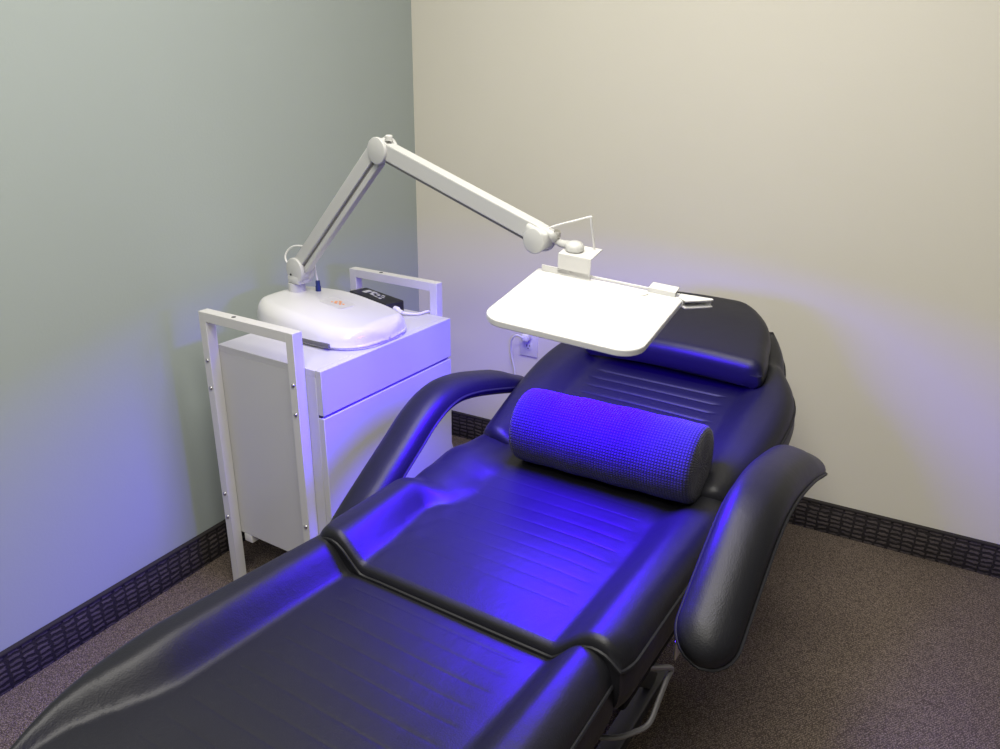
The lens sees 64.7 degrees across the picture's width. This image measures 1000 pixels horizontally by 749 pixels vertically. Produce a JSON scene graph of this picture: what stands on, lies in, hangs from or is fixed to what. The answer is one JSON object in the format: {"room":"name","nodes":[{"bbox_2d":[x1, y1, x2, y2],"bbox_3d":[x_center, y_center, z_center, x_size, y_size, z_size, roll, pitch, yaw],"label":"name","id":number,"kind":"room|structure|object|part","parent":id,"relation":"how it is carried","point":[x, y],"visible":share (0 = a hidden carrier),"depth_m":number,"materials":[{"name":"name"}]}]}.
{"room":"skin treatment room","nodes":[
{"label":"skin treatment room","id":0,"kind":"room"},
{"bbox_2d":[0,0,418,651],"bbox_3d":[-1.301,-0.388,1.165,0.100,2.550,4.100,12,24,27],"label":"wall","id":1,"kind":"structure","parent":0,"point":[162,162],"depth_m":1.95,"materials":[{"name":"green paint"}]},
{"bbox_2d":[0,519,244,695],"bbox_3d":[-1.290,0.779,1.540,0.014,0.103,4.000,12,24,27],"label":"baseboard","id":2,"kind":"structure","parent":1,"relation":"attached to","point":[33,653],"depth_m":2.01,"materials":[{"name":"rubber"}]},
{"bbox_2d":[0,435,999,748],"bbox_3d":[0.140,1.180,0.829,3.500,0.100,4.200,12,24,27],"label":"floor","id":3,"kind":"structure","parent":0,"point":[850,644],"depth_m":1.93,"materials":[{"name":"brown carpet"}]},
{"bbox_2d":[198,267,451,579],"bbox_3d":[-0.433,0.166,2.199,0.370,0.791,0.573,13,25,30],"label":"base cabinet","id":4,"kind":"object","parent":3,"relation":"on","point":[296,424],"visible":0.7,"depth_m":1.98,"materials":[{"name":"white laminate"}]},
{"bbox_3d":[-0.445,0.396,2.295,0.282,0.024,0.507,13,25,30],"label":"rail","id":5,"kind":"part","parent":4,"relation":"part of","materials":[{"name":"white metal"}]},
{"bbox_3d":[-0.597,0.242,1.999,0.322,0.790,0.029,13,25,30],"label":"frame","id":6,"kind":"part","parent":4,"relation":"part of","materials":[{"name":"white paint"}]},
{"bbox_2d":[350,288,403,310],"bbox_3d":[-0.384,-0.215,2.295,0.242,0.032,0.136,12,24,27],"label":"power adapter","id":7,"kind":"object","parent":4,"relation":"on","point":[379,297],"visible":0.52,"depth_m":2.27,"materials":[{"name":"black plastic"}]},
{"bbox_2d":[362,290,383,298],"bbox_3d":[-0.364,-0.234,2.298,0.029,0.001,0.103,-16,27,-37],"label":"print","id":8,"kind":"object","parent":7,"relation":"on","point":[370,294],"depth_m":2.29},
{"bbox_3d":[-0.281,-0.031,2.022,0.018,0.112,0.506,13,25,30],"label":"drawer","id":9,"kind":"part","parent":4,"relation":"part of","materials":[{"name":"white laminate"}]},
{"bbox_3d":[-0.284,0.225,2.122,0.018,0.423,0.506,13,25,30],"label":"door","id":10,"kind":"part","parent":4,"relation":"part of","materials":[{"name":"white laminate"}]},
{"bbox_3d":[-0.310,0.081,2.423,0.322,0.790,0.027,13,25,30],"label":"frame","id":11,"kind":"part","parent":4,"relation":"part of","materials":[{"name":"white paint"}]},
{"bbox_2d":[257,135,712,356],"bbox_3d":[-0.165,-0.249,1.731,1.243,0.507,0.351,20,28,40],"label":"lamp","id":12,"kind":"object","parent":4,"relation":"on","point":[562,304],"visible":0.98,"depth_m":1.58,"materials":[{"name":"white plastic"}]},
{"bbox_3d":[-0.409,-0.405,1.961,0.346,0.337,0.030,18,27,37],"label":"arm","id":13,"kind":"part","parent":12,"relation":"part of","materials":[{"name":"white paint"}]},
{"bbox_3d":[-0.394,-0.381,1.956,0.323,0.314,0.020,18,27,37],"label":"spring rod","id":14,"kind":"part","parent":12,"relation":"part of","materials":[{"name":"white paint"}]},
{"bbox_3d":[-0.452,-0.126,2.098,0.405,0.005,0.266,12,24,27],"label":"plate","id":15,"kind":"part","parent":12,"relation":"part of","materials":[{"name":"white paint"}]},
{"bbox_3d":[-0.087,-0.392,1.674,0.443,0.161,0.030,18,27,37],"label":"arm","id":16,"kind":"part","parent":12,"relation":"part of","materials":[{"name":"white paint"}]},
{"bbox_3d":[0.146,-0.249,1.540,0.037,0.022,0.037,12,24,27],"label":"swivel knob","id":17,"kind":"part","parent":12,"relation":"part of","materials":[{"name":"white paint"}]},
{"bbox_3d":[0.253,-0.170,1.507,0.185,0.020,0.010,11,23,24],"label":"rail","id":18,"kind":"part","parent":12,"relation":"part of","materials":[{"name":"white metal"}]},
{"bbox_3d":[0.360,-0.133,1.458,0.064,0.021,0.033,8,22,19],"label":"handle","id":19,"kind":"part","parent":12,"relation":"part of","materials":[{"name":"white paint"}]},
{"bbox_2d":[10,291,827,748],"bbox_3d":[0.071,0.424,1.520,0.873,0.806,1.925,12,24,27],"label":"chair","id":20,"kind":"object","parent":3,"relation":"on","point":[487,597],"visible":0.82,"depth_m":1.26,"materials":[{"name":"black leather"}]},
{"bbox_2d":[10,535,613,748],"bbox_3d":[-0.272,0.510,1.032,0.642,0.180,0.741,12,24,27],"label":"cushion","id":21,"kind":"object","parent":20,"relation":"on","point":[333,641],"depth_m":1.13,"materials":[{"name":"black leather"}]},
{"bbox_3d":[-0.142,0.144,1.816,0.094,0.274,0.723,13,25,30],"label":"armrest","id":22,"kind":"part","parent":20,"relation":"part of","materials":[{"name":"black leather"}]},
{"bbox_2d":[320,434,721,709],"bbox_3d":[0.065,0.313,1.498,0.617,0.150,0.552,13,25,30],"label":"seat cushion","id":23,"kind":"object","parent":20,"relation":"on","point":[491,546],"depth_m":1.38,"materials":[{"name":"black leather"}]},
{"bbox_2d":[509,388,713,503],"bbox_3d":[0.221,0.139,1.606,0.395,0.163,0.162,13,24,29],"label":"bolster pillow","id":24,"kind":"object","parent":20,"relation":"on","point":[665,457],"visible":0.99,"depth_m":1.53,"materials":[{"name":"black fabric"}]},
{"bbox_3d":[-0.003,0.632,1.501,0.345,0.434,0.980,13,25,30],"label":"frame","id":25,"kind":"part","parent":20,"relation":"part of","materials":[{"name":"grey paint"}]},
{"bbox_3d":[0.202,0.533,1.290,0.213,0.125,0.062,-6,22,-17],"label":"release lever","id":26,"kind":"part","parent":20,"relation":"part of","materials":[{"name":"silver metal"}]},
{"bbox_2d":[483,332,794,501],"bbox_3d":[0.382,0.057,1.925,0.646,0.290,0.734,12,24,27],"label":"cushion","id":27,"kind":"object","parent":20,"relation":"on","point":[740,389],"depth_m":1.83,"materials":[{"name":"black leather"}]},
{"bbox_3d":[0.454,0.245,1.359,0.094,0.193,0.647,13,25,30],"label":"armrest","id":28,"kind":"part","parent":20,"relation":"part of","materials":[{"name":"black leather"}]},
{"bbox_2d":[393,306,530,447],"bbox_3d":[-0.093,0.057,2.587,0.088,0.724,0.662,14,25,31],"label":"cord","id":29,"kind":"object","parent":3,"relation":"on","point":[525,337],"visible":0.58,"depth_m":2.77,"materials":[{"name":"white plastic"}]},
{"bbox_2d":[411,0,999,543],"bbox_3d":[1.162,-0.689,2.020,3.300,2.550,0.100,12,24,27],"label":"wall","id":30,"kind":"structure","parent":0,"point":[828,169],"depth_m":2.29,"materials":[{"name":"beige paint"}]},
{"bbox_2d":[520,333,537,357],"bbox_3d":[0.102,-0.119,2.809,0.072,0.116,0.008,12,24,27],"label":"wall outlet","id":31,"kind":"object","parent":30,"relation":"attached to","point":[530,348],"visible":0.64,"depth_m":2.81,"materials":[{"name":"beige plastic"}]},
{"bbox_2d":[524,342,531,350],"bbox_3d":[0.101,-0.100,2.815,0.032,0.028,0.002,12,24,27],"label":"receptacle","id":32,"kind":"object","parent":31,"relation":"attached to","point":[527,345],"depth_m":2.81,"materials":[{"name":"white paint"}]},
{"bbox_2d":[451,410,999,577],"bbox_3d":[1.125,0.470,2.413,3.289,0.103,0.014,12,24,27],"label":"baseboard","id":33,"kind":"structure","parent":30,"relation":"attached to","point":[952,549],"depth_m":2.38,"materials":[{"name":"rubber"}]}
]}

